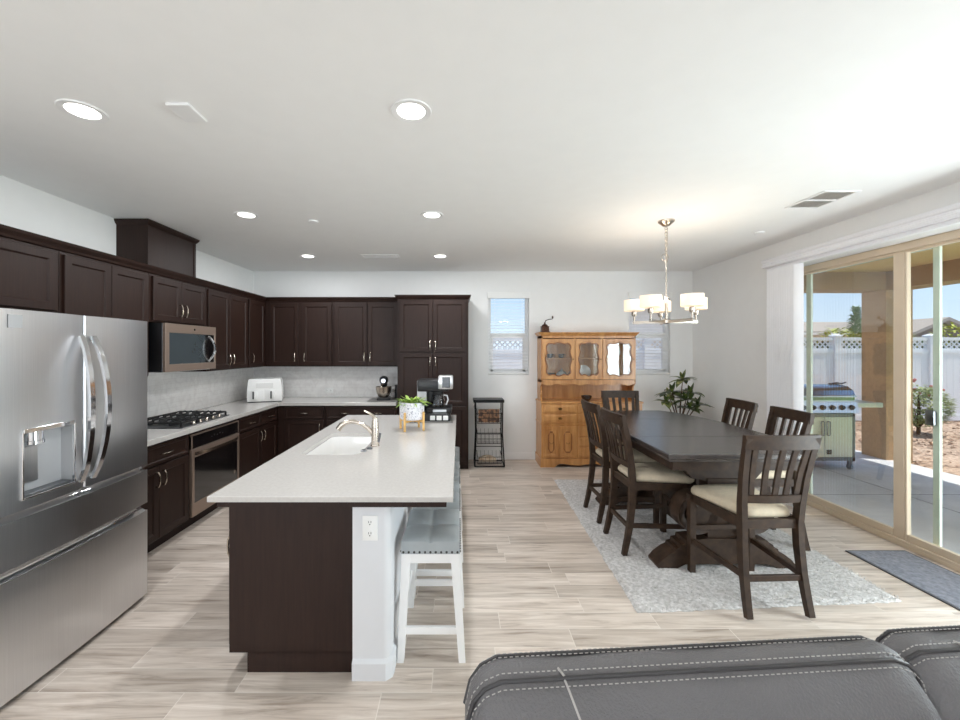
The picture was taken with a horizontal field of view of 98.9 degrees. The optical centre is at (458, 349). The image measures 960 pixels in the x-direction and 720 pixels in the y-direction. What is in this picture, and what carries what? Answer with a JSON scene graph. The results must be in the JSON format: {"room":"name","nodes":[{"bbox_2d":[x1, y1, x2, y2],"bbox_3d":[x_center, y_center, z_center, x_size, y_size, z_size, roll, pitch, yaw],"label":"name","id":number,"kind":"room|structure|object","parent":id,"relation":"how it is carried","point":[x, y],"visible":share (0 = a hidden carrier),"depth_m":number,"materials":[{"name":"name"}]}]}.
{"room":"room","nodes":[
{"label":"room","id":0,"kind":"room"},
{"bbox_2d":[0,175,252,406],"bbox_3d":[-3.110,0.225,-0.250,0.200,2.750,12.900,0,0,0],"label":"wall","id":1,"kind":"structure","parent":0,"point":[25,207],"depth_m":3.18,"materials":[{"name":"paint"}]},
{"bbox_2d":[0,236,57,312],"bbox_3d":[-2.829,-0.453,2.223,0.338,0.425,1.045,0,0,0],"label":"upper cabinet","id":2,"kind":"object","parent":1,"relation":"attached to","point":[28,272],"visible":0.82,"depth_m":2.54,"materials":[{"name":"brown wood"}]},
{"bbox_2d":[58,251,147,375],"bbox_3d":[-2.809,-0.218,3.143,0.378,0.893,0.785,0,0,0],"label":"upper cabinet","id":3,"kind":"object","parent":1,"relation":"attached to","point":[86,286],"visible":0.16,"depth_m":3.04,"materials":[{"name":"brown wood"}]},
{"bbox_2d":[148,273,204,325],"bbox_3d":[-2.809,-0.455,3.938,0.378,0.420,0.795,0,0,0],"label":"upper cabinet","id":4,"kind":"object","parent":1,"relation":"attached to","point":[170,300],"visible":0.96,"depth_m":3.85,"materials":[{"name":"brown wood"}]},
{"bbox_2d":[114,219,199,276],"bbox_3d":[-2.860,-0.906,3.930,0.301,0.480,0.712,0,0,0],"label":"chase","id":5,"kind":"object","parent":4,"relation":"on","point":[147,241],"visible":0.67,"depth_m":3.70,"materials":[{"name":"brown wood"}]},
{"bbox_2d":[148,323,216,372],"bbox_3d":[-2.755,-0.018,3.962,0.491,0.440,0.747,0,0,0],"label":"microwave","id":6,"kind":"object","parent":4,"relation":"attached to","point":[172,347],"visible":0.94,"depth_m":3.78,"materials":[{"name":"grey metal"}]},
{"bbox_2d":[179,287,247,371],"bbox_3d":[-2.809,-0.218,4.765,0.378,0.893,0.850,0,0,0],"label":"upper cabinet","id":7,"kind":"object","parent":1,"relation":"attached to","point":[227,312],"visible":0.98,"depth_m":4.73,"materials":[{"name":"brown wood"}]},
{"bbox_2d":[0,224,396,301],"bbox_3d":[-1.761,-0.695,3.680,1.878,0.060,4.000,0,0,0],"label":"crown molding","id":8,"kind":"structure","parent":7,"relation":"on","point":[6,231],"depth_m":3.44,"materials":[{"name":"brown wood"}]},
{"bbox_2d":[247,298,264,367],"bbox_3d":[-2.809,-0.218,5.593,0.378,0.893,0.797,0,0,0],"label":"upper cabinet","id":9,"kind":"object","parent":1,"relation":"attached to","point":[256,308],"visible":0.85,"depth_m":5.41,"materials":[{"name":"brown wood"}]},
{"bbox_2d":[147,367,396,420],"bbox_3d":[-1.914,0.443,4.350,2.192,0.485,3.300,0,0,0],"label":"backsplash","id":10,"kind":"structure","parent":1,"relation":"attached to","point":[168,392],"depth_m":5.71,"materials":[{"name":"tile"}]},
{"bbox_2d":[353,507,412,658],"bbox_3d":[-0.426,1.175,3.098,0.183,0.850,2.205,0,0,0],"label":"wall","id":11,"kind":"structure","parent":0,"point":[376,564],"depth_m":2.00,"materials":[{"name":"paint"}]},
{"bbox_2d":[362,516,377,540],"bbox_3d":[-0.432,0.865,1.989,0.074,0.120,0.010,0,0,0],"label":"power outlet","id":12,"kind":"object","parent":11,"relation":"attached to","point":[369,523],"visible":1,"depth_m":1.99,"materials":[{"name":"white plastic"}]},
{"bbox_2d":[366,530,373,537],"bbox_3d":[-0.432,0.892,1.989,0.036,0.036,0.010,0,0,0],"label":"socket","id":13,"kind":"object","parent":12,"relation":"attached to","point":[369,533],"depth_m":1.98,"materials":[{"name":"white plastic"}]},
{"bbox_2d":[366,519,373,526],"bbox_3d":[-0.432,0.838,1.989,0.036,0.036,0.010,0,0,0],"label":"socket","id":14,"kind":"object","parent":12,"relation":"attached to","point":[369,522],"depth_m":1.99,"materials":[{"name":"white plastic"}]},
{"bbox_2d":[352,621,398,680],"bbox_3d":[-0.419,1.551,3.098,0.198,0.098,2.235,0,0,0],"label":"baseboard","id":15,"kind":"structure","parent":11,"relation":"attached to","point":[362,669],"depth_m":1.98,"materials":[{"name":"paint"}]},
{"bbox_2d":[253,271,692,452],"bbox_3d":[0.385,0.225,6.080,6.790,2.750,0.160,0,0,0],"label":"wall","id":16,"kind":"structure","parent":0,"point":[578,301],"depth_m":6.00,"materials":[{"name":"paint"}]},
{"bbox_2d":[265,302,332,366],"bbox_3d":[-2.210,-0.218,5.789,0.930,0.893,0.378,0,0,0],"label":"upper cabinet","id":17,"kind":"object","parent":16,"relation":"attached to","point":[297,334],"visible":0.94,"depth_m":5.65,"materials":[{"name":"brown wood"}]},
{"bbox_2d":[333,302,396,366],"bbox_3d":[-1.281,-0.218,5.789,0.918,0.893,0.378,0,0,0],"label":"upper cabinet","id":18,"kind":"object","parent":16,"relation":"attached to","point":[364,333],"visible":0.88,"depth_m":5.65,"materials":[{"name":"brown wood"}]},
{"bbox_2d":[468,453,534,459],"bbox_3d":[1.775,1.550,5.993,3.290,0.100,0.014,0,0,0],"label":"baseboard","id":19,"kind":"structure","parent":16,"relation":"attached to","point":[508,456],"depth_m":5.99,"materials":[{"name":"white paint"}]},
{"bbox_2d":[488,299,527,374],"bbox_3d":[0.725,-0.237,6.095,0.600,1.205,0.070,0,0,0],"label":"window","id":20,"kind":"structure","parent":16,"relation":"in","point":[491,336],"depth_m":6.07,"materials":[{"name":"white paint"}]},
{"bbox_2d":[487,292,529,373],"bbox_3d":[0.725,-0.243,6.015,0.624,1.204,0.075,0,0,0],"label":"window blind","id":21,"kind":"object","parent":20,"relation":"attached to","point":[490,295],"visible":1,"depth_m":6.01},
{"bbox_2d":[629,299,667,374],"bbox_3d":[2.788,-0.237,6.095,0.605,1.205,0.070,0,0,0],"label":"window","id":22,"kind":"structure","parent":16,"relation":"in","point":[664,336],"depth_m":6.07,"materials":[{"name":"white paint"}]},
{"bbox_2d":[628,292,671,373],"bbox_3d":[2.788,-0.243,6.015,0.629,1.204,0.075,0,0,0],"label":"window blind","id":23,"kind":"object","parent":22,"relation":"attached to","point":[631,295],"visible":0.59,"depth_m":6.01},
{"bbox_2d":[0,0,959,270],"bbox_3d":[0.285,-1.250,-0.250,6.990,0.200,12.900,0,0,0],"label":"ceiling","id":24,"kind":"structure","parent":0,"point":[558,135],"depth_m":2.05,"materials":[{"name":"paint"}]},
{"bbox_2d":[54,99,109,122],"bbox_3d":[-1.810,-1.147,1.973,0.196,0.006,0.196,0,0,0],"label":"recessed light","id":25,"kind":"object","parent":24,"relation":"in","point":[80,110],"visible":1,"depth_m":1.96,"materials":[{"name":"white paint"}]},
{"bbox_2d":[165,103,206,121],"bbox_3d":[-1.310,-1.143,1.975,0.110,0.014,0.150,0,0,0],"label":"ceiling speaker","id":26,"kind":"object","parent":24,"relation":"attached to","point":[185,111],"visible":1,"depth_m":1.96,"materials":[{"name":"white paint"}]},
{"bbox_2d":[233,211,258,218],"bbox_3d":[-1.810,-1.147,3.490,0.196,0.006,0.196,0,0,0],"label":"recessed light","id":27,"kind":"object","parent":24,"relation":"in","point":[242,214],"visible":1,"depth_m":3.49,"materials":[{"name":"white paint"}]},
{"bbox_2d":[299,254,315,257],"bbox_3d":[-1.850,-1.147,5.020,0.196,0.006,0.196,0,0,0],"label":"recessed light","id":28,"kind":"object","parent":24,"relation":"in","point":[301,255],"visible":1,"depth_m":5.02,"materials":[{"name":"white paint"}]},
{"bbox_2d":[360,254,399,257],"bbox_3d":[-0.960,-1.146,5.010,0.460,0.008,0.180,0,0,0],"label":"ceiling vent","id":29,"kind":"object","parent":24,"relation":"in","point":[362,255],"visible":1,"depth_m":4.98,"materials":[{"name":"metal"}]},
{"bbox_2d":[391,99,431,122],"bbox_3d":[-0.230,-1.147,1.973,0.196,0.006,0.196,0,0,0],"label":"recessed light","id":30,"kind":"object","parent":24,"relation":"in","point":[405,110],"visible":1,"depth_m":1.96,"materials":[{"name":"white paint"}]},
{"bbox_2d":[420,211,442,218],"bbox_3d":[-0.230,-1.147,3.490,0.196,0.006,0.196,0,0,0],"label":"recessed light","id":31,"kind":"object","parent":24,"relation":"in","point":[428,214],"visible":1,"depth_m":3.49,"materials":[{"name":"white paint"}]},
{"bbox_2d":[432,254,447,257],"bbox_3d":[-0.230,-1.147,5.020,0.196,0.006,0.196,0,0,0],"label":"recessed light","id":32,"kind":"object","parent":24,"relation":"in","point":[436,255],"visible":1,"depth_m":5.02,"materials":[{"name":"white paint"}]},
{"bbox_2d":[624,218,707,324],"bbox_3d":[1.869,-0.691,3.652,0.664,0.916,0.686,0,0,0],"label":"chandelier","id":33,"kind":"object","parent":24,"relation":"hanging from","point":[693,302],"visible":1,"depth_m":3.59,"materials":[{"name":"glass"}]},
{"bbox_2d":[784,190,860,208],"bbox_3d":[2.765,-1.146,3.135,0.270,0.008,0.370,0,0,0],"label":"ceiling vent","id":34,"kind":"object","parent":24,"relation":"in","point":[826,197],"visible":1,"depth_m":3.12,"materials":[{"name":"metal"}]},
{"bbox_2d":[0,460,959,719],"bbox_3d":[0.198,1.650,-0.345,6.815,0.100,12.710,0,0,0],"label":"floor","id":35,"kind":"structure","parent":0,"point":[534,579],"depth_m":2.42,"materials":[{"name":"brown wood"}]},
{"bbox_2d":[0,308,146,706],"bbox_3d":[-2.435,0.708,2.204,1.030,1.785,0.912,0,0,0],"label":"refrigerator","id":36,"kind":"object","parent":35,"relation":"on","point":[73,388],"visible":1,"depth_m":2.10,"materials":[{"name":"grey metal"}]},
{"bbox_2d":[141,434,188,552],"bbox_3d":[-2.665,1.164,3.237,0.680,0.872,0.755,0,0,0],"label":"base cabinet","id":37,"kind":"object","parent":35,"relation":"on","point":[167,466],"visible":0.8,"depth_m":3.33,"materials":[{"name":"brown wood"}]},
{"bbox_2d":[181,419,236,530],"bbox_3d":[-2.695,1.164,4.010,0.620,0.872,0.784,0,0,0],"label":"housing","id":38,"kind":"object","parent":35,"relation":"on","point":[208,510],"visible":0.14,"depth_m":3.87,"materials":[{"name":"brown wood"}]},
{"bbox_2d":[189,420,238,517],"bbox_3d":[-2.624,1.118,4.010,0.651,0.728,0.776,0,0,0],"label":"wall oven","id":39,"kind":"object","parent":38,"relation":"in","point":[213,452],"visible":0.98,"depth_m":3.89,"materials":[{"name":"grey metal"}]},
{"bbox_2d":[237,406,277,477],"bbox_3d":[-2.665,1.164,4.902,0.680,0.872,0.995,0,0,0],"label":"base cabinet","id":40,"kind":"object","parent":35,"relation":"on","point":[258,432],"visible":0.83,"depth_m":4.83,"materials":[{"name":"brown wood"}]},
{"bbox_2d":[226,507,352,671],"bbox_3d":[-0.859,1.175,3.118,0.676,0.850,2.165,0,0,0],"label":"base cabinet","id":41,"kind":"object","parent":35,"relation":"on","point":[291,568],"visible":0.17,"depth_m":2.04,"materials":[{"name":"brown wood"}]},
{"bbox_2d":[207,415,455,506],"bbox_3d":[-0.603,0.717,3.120,1.150,0.064,2.410,0,0,0],"label":"countertop","id":42,"kind":"structure","parent":41,"relation":"on","point":[414,467],"depth_m":2.27,"materials":[{"name":"white stone"}]},
{"bbox_2d":[306,436,370,454],"bbox_3d":[-0.850,0.806,3.030,0.390,0.188,0.700,0,0,0],"label":"sink","id":43,"kind":"object","parent":42,"relation":"in","point":[339,445],"visible":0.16,"depth_m":3.36,"materials":[{"name":"white ceramic"}]},
{"bbox_2d":[336,410,380,446],"bbox_3d":[-0.716,0.556,2.930,0.326,0.257,0.064,0,0,0],"label":"kitchen faucet","id":44,"kind":"object","parent":42,"relation":"on","point":[374,431],"visible":1,"depth_m":2.91,"materials":[{"name":"silver metal"}]},
{"bbox_2d":[397,395,431,431],"bbox_3d":[-0.388,0.537,3.529,0.339,0.294,0.335,0,0,0],"label":"potted plant","id":45,"kind":"object","parent":42,"relation":"on","point":[411,409],"visible":1,"depth_m":3.45,"materials":[{"name":"green plant"}]},
{"bbox_2d":[409,410,453,422],"bbox_3d":[-0.263,0.645,4.060,0.415,0.080,0.440,0,0,0],"label":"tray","id":46,"kind":"object","parent":42,"relation":"on","point":[452,416],"depth_m":3.90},
{"bbox_2d":[417,375,452,412],"bbox_3d":[-0.232,0.426,4.056,0.347,0.356,0.327,0,0,0],"label":"coffee machine","id":47,"kind":"object","parent":46,"relation":"on","point":[430,389],"visible":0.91,"depth_m":3.93,"materials":[{"name":"black plastic"}]},
{"bbox_2d":[278,406,324,454],"bbox_3d":[-2.070,1.164,5.655,0.620,0.872,0.660,0,0,0],"label":"base cabinet","id":48,"kind":"object","parent":35,"relation":"on","point":[296,424],"visible":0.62,"depth_m":5.38,"materials":[{"name":"brown wood"}]},
{"bbox_2d":[325,405,396,427],"bbox_3d":[-1.288,1.164,5.655,0.933,0.872,0.660,0,0,0],"label":"base cabinet","id":49,"kind":"object","parent":35,"relation":"on","point":[333,414],"visible":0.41,"depth_m":5.38,"materials":[{"name":"brown wood"}]},
{"bbox_2d":[147,397,396,446],"bbox_3d":[-1.911,0.706,4.345,2.178,0.042,3.290,0,0,0],"label":"countertop","id":50,"kind":"structure","parent":49,"relation":"on","point":[240,408],"depth_m":4.97,"materials":[{"name":"white stone"}]},
{"bbox_2d":[147,410,228,428],"bbox_3d":[-2.667,0.657,3.930,0.525,0.056,0.740,0,0,0],"label":"gas cooktop","id":51,"kind":"object","parent":50,"relation":"in","point":[181,420],"visible":0.94,"depth_m":3.82,"materials":[{"name":"grey metal"}]},
{"bbox_2d":[247,377,283,402],"bbox_3d":[-2.592,0.532,5.494,0.424,0.305,0.375,0,0,-20],"label":"air fryer","id":52,"kind":"object","parent":50,"relation":"on","point":[271,389],"visible":1,"depth_m":5.37,"materials":[{"name":"white plastic"}]},
{"bbox_2d":[247,390,263,400],"bbox_3d":[-2.644,0.588,5.327,0.185,0.135,0.096,0,0,0],"label":"basket","id":53,"kind":"object","parent":52,"relation":"on","point":[252,395],"depth_m":5.31,"materials":[{"name":"white plastic"}]},
{"bbox_2d":[265,389,280,399],"bbox_3d":[-2.447,0.588,5.399,0.185,0.135,0.096,0,0,0],"label":"basket","id":54,"kind":"object","parent":52,"relation":"on","point":[270,394],"depth_m":5.38,"materials":[{"name":"white plastic"}]},
{"bbox_2d":[367,398,396,401],"bbox_3d":[-1.032,0.680,5.600,0.391,0.008,0.376,0,0,0],"label":"serving tray","id":55,"kind":"object","parent":50,"relation":"on","point":[371,399],"visible":0.72,"depth_m":5.49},
{"bbox_2d":[376,376,395,400],"bbox_3d":[-1.001,0.513,5.601,0.269,0.325,0.311,0,0,-8],"label":"stand mixer","id":56,"kind":"object","parent":55,"relation":"on","point":[383,391],"visible":1,"depth_m":5.48,"materials":[{"name":"black plastic"}]},
{"bbox_2d":[376,386,391,397],"bbox_3d":[-1.021,0.568,5.556,0.216,0.145,0.216,0,0,-8],"label":"bowl","id":57,"kind":"object","parent":56,"relation":"on","point":[382,391],"depth_m":5.48,"materials":[{"name":"silver metal"}]},
{"bbox_2d":[397,509,464,662],"bbox_3d":[-0.142,1.289,2.335,0.350,0.622,0.480,0,0,0],"label":"bar stool","id":58,"kind":"object","parent":35,"relation":"on","point":[430,536],"visible":1,"depth_m":2.12,"materials":[{"name":"wood"}]},
{"bbox_2d":[395,295,470,468],"bbox_3d":[-0.346,0.435,5.692,1.015,2.330,0.606,0,0,0],"label":"pantry cabinet","id":59,"kind":"object","parent":35,"relation":"on","point":[432,330],"visible":0.6,"depth_m":5.44,"materials":[{"name":"brown wood"}]},
{"bbox_2d":[413,481,463,597],"bbox_3d":[-0.142,1.289,2.880,0.350,0.622,0.480,0,0,0],"label":"bar stool","id":60,"kind":"object","parent":35,"relation":"on","point":[455,504],"visible":0.29,"depth_m":2.67,"materials":[{"name":"white paint"}]},
{"bbox_2d":[454,461,462,545],"bbox_3d":[-0.142,1.289,3.425,0.350,0.622,0.480,0,0,0],"label":"bar stool","id":61,"kind":"object","parent":35,"relation":"on","point":[456,465],"visible":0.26,"depth_m":3.43,"materials":[{"name":"white paint"}]},
{"bbox_2d":[455,447,462,525],"bbox_3d":[-0.142,1.289,3.970,0.350,0.622,0.480,0,0,0],"label":"bar stool","id":62,"kind":"object","parent":35,"relation":"on","point":[457,453],"visible":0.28,"depth_m":3.97,"materials":[{"name":"white paint"}]},
{"bbox_2d":[473,398,504,466],"bbox_3d":[0.409,1.132,5.710,0.429,0.914,0.319,0,0,0],"label":"wire rack","id":63,"kind":"object","parent":35,"relation":"on","point":[475,400],"visible":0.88,"depth_m":5.59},
{"bbox_2d":[479,455,495,459],"bbox_3d":[0.395,1.504,5.710,0.240,0.068,0.100,0,0,0],"label":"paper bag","id":64,"kind":"object","parent":63,"relation":"in","point":[483,456],"visible":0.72,"depth_m":5.66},
{"bbox_2d":[473,398,503,402],"bbox_3d":[0.405,0.695,5.690,0.420,0.040,0.280,0,0,0],"label":"shelf","id":65,"kind":"object","parent":63,"relation":"attached to","point":[476,400],"depth_m":5.55,"materials":[{"name":"black metal"}]},
{"bbox_2d":[478,409,499,421],"bbox_3d":[0.410,0.900,5.612,0.290,0.180,0.005,0,0,0],"label":"magazine","id":66,"kind":"object","parent":63,"relation":"in","point":[479,410],"visible":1,"depth_m":5.61,"materials":[{"name":"paper"}]},
{"bbox_2d":[476,450,501,463],"bbox_3d":[0.415,1.484,5.676,0.339,0.138,0.251,0,0,0],"label":"basket","id":67,"kind":"object","parent":63,"relation":"on","point":[481,460],"depth_m":5.59,"materials":[{"name":"black metal"}]},
{"bbox_2d":[476,408,501,423],"bbox_3d":[0.415,0.914,5.676,0.339,0.178,0.251,0,0,0],"label":"basket","id":68,"kind":"object","parent":63,"relation":"on","point":[500,413],"depth_m":5.58,"materials":[{"name":"wicker"}]},
{"bbox_2d":[477,428,501,443],"bbox_3d":[0.415,1.194,5.676,0.339,0.178,0.251,0,0,0],"label":"basket","id":69,"kind":"object","parent":63,"relation":"on","point":[480,433],"depth_m":5.62,"materials":[{"name":"black metal"}]},
{"bbox_2d":[535,332,643,466],"bbox_3d":[1.812,0.677,5.771,1.413,1.845,0.418,0,0,0],"label":"oak hutch","id":70,"kind":"object","parent":35,"relation":"on","point":[561,427],"visible":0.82,"depth_m":5.67,"materials":[{"name":"wood"}]},
{"bbox_2d":[540,316,553,331],"bbox_3d":[1.248,-0.365,5.824,0.186,0.238,0.133,0,0,0],"label":"coffee grinder","id":71,"kind":"object","parent":70,"relation":"on","point":[544,328],"visible":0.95,"depth_m":5.78,"materials":[{"name":"wood"}]},
{"bbox_2d":[580,365,590,375],"bbox_3d":[1.800,0.313,5.919,0.200,0.198,0.040,0,0,0],"label":"plate","id":72,"kind":"object","parent":70,"relation":"on","point":[584,369],"visible":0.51,"depth_m":5.92,"materials":[{"name":"white ceramic"}]},
{"bbox_2d":[581,395,591,400],"bbox_3d":[1.760,0.667,5.660,0.150,0.075,0.150,0,0,0],"label":"bowl","id":73,"kind":"object","parent":70,"relation":"on","point":[585,397],"visible":0.83,"depth_m":5.61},
{"bbox_2d":[608,363,619,375],"bbox_3d":[2.210,0.299,5.919,0.230,0.228,0.043,0,0,0],"label":"plate","id":74,"kind":"object","parent":70,"relation":"on","point":[613,368],"visible":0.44,"depth_m":5.93,"materials":[{"name":"white ceramic"}]},
{"bbox_2d":[608,345,620,357],"bbox_3d":[2.240,0.023,5.919,0.180,0.179,0.037,0,0,0],"label":"plate","id":75,"kind":"object","parent":70,"relation":"on","point":[614,351],"visible":0.99,"depth_m":5.92,"materials":[{"name":"white ceramic"}]},
{"bbox_2d":[651,369,713,414],"bbox_3d":[2.984,0.927,5.496,0.744,1.347,0.588,0,0,0],"label":"potted plant","id":76,"kind":"object","parent":35,"relation":"on","point":[688,394],"visible":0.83,"depth_m":5.47,"materials":[{"name":"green plant"}]},
{"bbox_2d":[463,625,959,719],"bbox_3d":[0.977,1.117,0.508,2.300,0.942,0.995,0,0,-4],"label":"leather sofa","id":77,"kind":"object","parent":35,"relation":"on","point":[906,673],"visible":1,"depth_m":0.83,"materials":[{"name":"grey leather"}]},
{"bbox_2d":[880,630,959,719],"bbox_3d":[1.430,1.004,0.899,0.902,0.669,0.278,0,0,-4],"label":"cushion","id":78,"kind":"object","parent":77,"relation":"on","point":[933,655],"depth_m":0.92,"materials":[{"name":"grey leather"}]},
{"bbox_2d":[554,479,901,612],"bbox_3d":[1.983,1.586,3.765,1.820,0.028,2.653,0,0,0],"label":"shag rug","id":79,"kind":"object","parent":35,"relation":"on","point":[649,588],"visible":0.43,"depth_m":2.85,"materials":[{"name":"carpet"}]},
{"bbox_2d":[581,399,659,523],"bbox_3d":[1.529,1.043,3.944,0.612,1.089,0.478,0,0,-1],"label":"dining chair","id":80,"kind":"object","parent":79,"relation":"on","point":[601,454],"visible":0.72,"depth_m":3.78,"materials":[{"name":"brown wood"}]},
{"bbox_2d":[601,390,639,480],"bbox_3d":[1.970,1.043,4.751,0.478,1.089,0.612,0,0,0],"label":"dining chair","id":81,"kind":"object","parent":79,"relation":"on","point":[605,395],"visible":0.16,"depth_m":5.01,"materials":[{"name":"brown wood"}]},
{"bbox_2d":[600,407,695,555],"bbox_3d":[1.524,1.043,3.359,0.612,1.089,0.478,0,0,-1],"label":"dining chair","id":82,"kind":"object","parent":79,"relation":"on","point":[650,476],"visible":0.91,"depth_m":3.21,"materials":[{"name":"brown wood"}]},
{"bbox_2d":[595,410,817,567],"bbox_3d":[1.945,1.135,3.678,1.134,0.899,1.965,0,0,0],"label":"dining table","id":83,"kind":"object","parent":79,"relation":"on","point":[708,451],"visible":0.38,"depth_m":3.00,"materials":[{"name":"brown wood"}]},
{"bbox_2d":[693,398,758,484],"bbox_3d":[2.521,1.043,4.069,0.612,1.089,0.478,0,0,3],"label":"dining chair","id":84,"kind":"object","parent":79,"relation":"on","point":[751,407],"visible":0.12,"depth_m":4.04,"materials":[{"name":"brown wood"}]},
{"bbox_2d":[686,434,821,619],"bbox_3d":[1.888,1.043,2.679,0.478,1.089,0.612,0,0,-2],"label":"dining chair","id":85,"kind":"object","parent":79,"relation":"on","point":[749,504],"visible":1,"depth_m":2.47,"materials":[{"name":"brown wood"}]},
{"bbox_2d":[755,406,814,550],"bbox_3d":[2.511,1.043,3.449,0.612,1.089,0.478,0,0,3],"label":"dining chair","id":86,"kind":"object","parent":79,"relation":"on","point":[807,418],"visible":0.2,"depth_m":3.37,"materials":[{"name":"brown wood"}]},
{"bbox_2d":[845,550,959,610],"bbox_3d":[3.308,1.595,2.272,0.475,0.010,1.975,0,0,0],"label":"door mat","id":87,"kind":"object","parent":35,"relation":"on","point":[941,583],"visible":1,"depth_m":2.93,"materials":[{"name":"fabric"}]},
{"bbox_2d":[693,182,959,433],"bbox_3d":[3.600,0.225,-0.250,0.360,2.750,12.500,0,0,0],"label":"wall","id":88,"kind":"structure","parent":0,"point":[730,336],"depth_m":4.89,"materials":[{"name":"paint"}]},
{"bbox_2d":[761,202,959,506],"bbox_3d":[3.357,0.297,2.585,0.125,2.545,3.770,0,0,0],"label":"vertical blind","id":89,"kind":"object","parent":88,"relation":"attached to","point":[785,272],"visible":0.7,"depth_m":4.08,"materials":[{"name":"white plastic"}]},
{"bbox_2d":[804,229,959,571],"bbox_3d":[3.672,0.365,2.725,0.145,2.470,3.550,0,0,0],"label":"door","id":90,"kind":"structure","parent":88,"relation":"in","point":[899,534],"depth_m":3.33,"materials":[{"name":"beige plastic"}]},
{"label":"outside","id":91,"kind":"structure","parent":0,"visible":0},
{"bbox_2d":[855,421,959,475],"bbox_3d":[11.000,1.855,28.500,38.000,0.290,63.000,0,0,0],"label":"planting bed","id":92,"kind":"object","parent":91,"point":[951,467],"depth_m":7.26,"materials":[{"name":"brown stone"}]},
{"bbox_2d":[630,308,662,348],"bbox_3d":[8.900,-0.405,24.000,5.600,4.230,9.000,0,0,0],"label":"house","id":93,"kind":"structure","parent":92,"relation":"on","point":[641,315],"depth_m":20.00,"materials":[{"name":"paint"}]},
{"bbox_2d":[493,334,959,420],"bbox_3d":[6.740,0.660,9.800,22.790,2.100,0.190,0,0,0],"label":"fence","id":94,"kind":"object","parent":92,"relation":"on","point":[835,363],"visible":0.1,"depth_m":9.78,"materials":[{"name":"white plastic"}]},
{"bbox_2d":[804,322,848,326],"bbox_3d":[40.500,-0.645,43.980,24.000,4.710,9.040,0,0,0],"label":"house","id":95,"kind":"structure","parent":92,"relation":"on","point":[823,324],"depth_m":43.25,"materials":[{"name":"paint"}]},
{"bbox_2d":[804,325,850,348],"bbox_3d":[23.250,-0.295,31.980,8.500,4.010,9.040,0,0,0],"label":"house","id":96,"kind":"structure","parent":92,"relation":"on","point":[816,329],"depth_m":28.00,"materials":[{"name":"paint"}]},
{"bbox_2d":[814,327,861,348],"bbox_3d":[10.708,0.526,11.595,1.420,2.368,1.118,0,0,0],"label":"shrub","id":97,"kind":"object","parent":92,"relation":"on","point":[835,331],"visible":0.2,"depth_m":11.46,"materials":[{"name":"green plant"}]},
{"bbox_2d":[846,305,861,347],"bbox_3d":[11.998,0.173,12.401,1.013,3.074,1.025,0,0,0],"label":"cypress tree","id":98,"kind":"object","parent":92,"relation":"on","point":[856,319],"visible":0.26,"depth_m":12.33,"materials":[{"name":"green plant"}]},
{"bbox_2d":[804,340,959,348],"bbox_3d":[11.600,0.684,10.677,8.297,2.054,0.887,0,0,0],"label":"hedge","id":99,"kind":"object","parent":92,"relation":"on","point":[859,341],"visible":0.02,"depth_m":10.61,"materials":[{"name":"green plant"}]},
{"bbox_2d":[862,290,912,462],"bbox_3d":[6.650,0.400,6.380,0.400,2.620,0.380,0,0,0],"label":"pillar","id":100,"kind":"structure","parent":92,"relation":"on","point":[877,306],"depth_m":6.30,"materials":[{"name":"beige paint"}]},
{"bbox_2d":[825,317,959,347],"bbox_3d":[32.900,-0.255,32.000,5.600,3.930,9.000,0,0,0],"label":"house","id":101,"kind":"structure","parent":92,"relation":"on","point":[921,326],"depth_m":28.00,"materials":[{"name":"paint"}]},
{"bbox_2d":[855,421,959,474],"bbox_3d":[9.598,1.692,7.671,5.902,0.055,4.166,0,0,0],"label":"chips","id":102,"kind":"object","parent":92,"relation":"on","point":[954,422],"visible":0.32,"depth_m":7.42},
{"bbox_2d":[913,378,957,434],"bbox_3d":[9.316,1.140,8.298,1.201,1.142,1.014,0,0,0],"label":"rose bush","id":103,"kind":"object","parent":92,"relation":"on","point":[919,421],"visible":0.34,"depth_m":8.08,"materials":[{"name":"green plant"}]},
{"bbox_2d":[930,322,959,348],"bbox_3d":[13.985,0.462,11.608,1.489,2.496,1.097,0,0,0],"label":"shrub","id":104,"kind":"object","parent":92,"relation":"on","point":[944,330],"visible":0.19,"depth_m":11.59,"materials":[{"name":"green plant"}]},
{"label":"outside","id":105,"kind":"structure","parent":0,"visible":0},
{"bbox_2d":[827,242,959,271],"bbox_3d":[5.440,-1.265,2.000,3.320,0.170,10.000,0,0,0],"label":"ceiling","id":106,"kind":"structure","parent":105,"point":[950,251],"depth_m":5.47,"materials":[{"name":"paint"}]},
{"bbox_2d":[804,258,959,292],"bbox_3d":[5.315,-1.045,1.785,3.070,0.270,9.570,0,0,0],"label":"beam","id":107,"kind":"structure","parent":106,"relation":"attached to","point":[921,276],"depth_m":6.19,"materials":[{"name":"brown paint"}]},
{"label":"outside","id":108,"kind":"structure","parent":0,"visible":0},
{"bbox_2d":[813,450,959,553],"bbox_3d":[5.190,1.790,1.975,2.820,0.260,9.950,0,0,0],"label":"patio slab","id":109,"kind":"object","parent":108,"point":[869,469],"visible":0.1,"depth_m":4.81,"materials":[{"name":"concrete"}]},
{"bbox_2d":[804,384,882,469],"bbox_3d":[5.235,1.075,5.872,1.250,1.170,0.575,0,0,0],"label":"barbecue grill","id":110,"kind":"object","parent":109,"relation":"on","point":[835,406],"visible":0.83,"depth_m":5.66,"materials":[{"name":"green metal"}]},
{"bbox_2d":[854,399,882,407],"bbox_3d":[5.670,0.762,5.895,0.380,0.065,0.470,0,0,0],"label":"shelf","id":111,"kind":"object","parent":110,"relation":"attached to","point":[858,403],"depth_m":5.66,"materials":[{"name":"metal"}]},
{"bbox_2d":[813,465,959,512],"bbox_3d":[5.065,1.659,1.950,2.570,0.002,9.900,0,0,0],"label":"patio floor","id":112,"kind":"structure","parent":109,"relation":"in","point":[814,465],"depth_m":4.71,"materials":[{"name":"grey concrete"}]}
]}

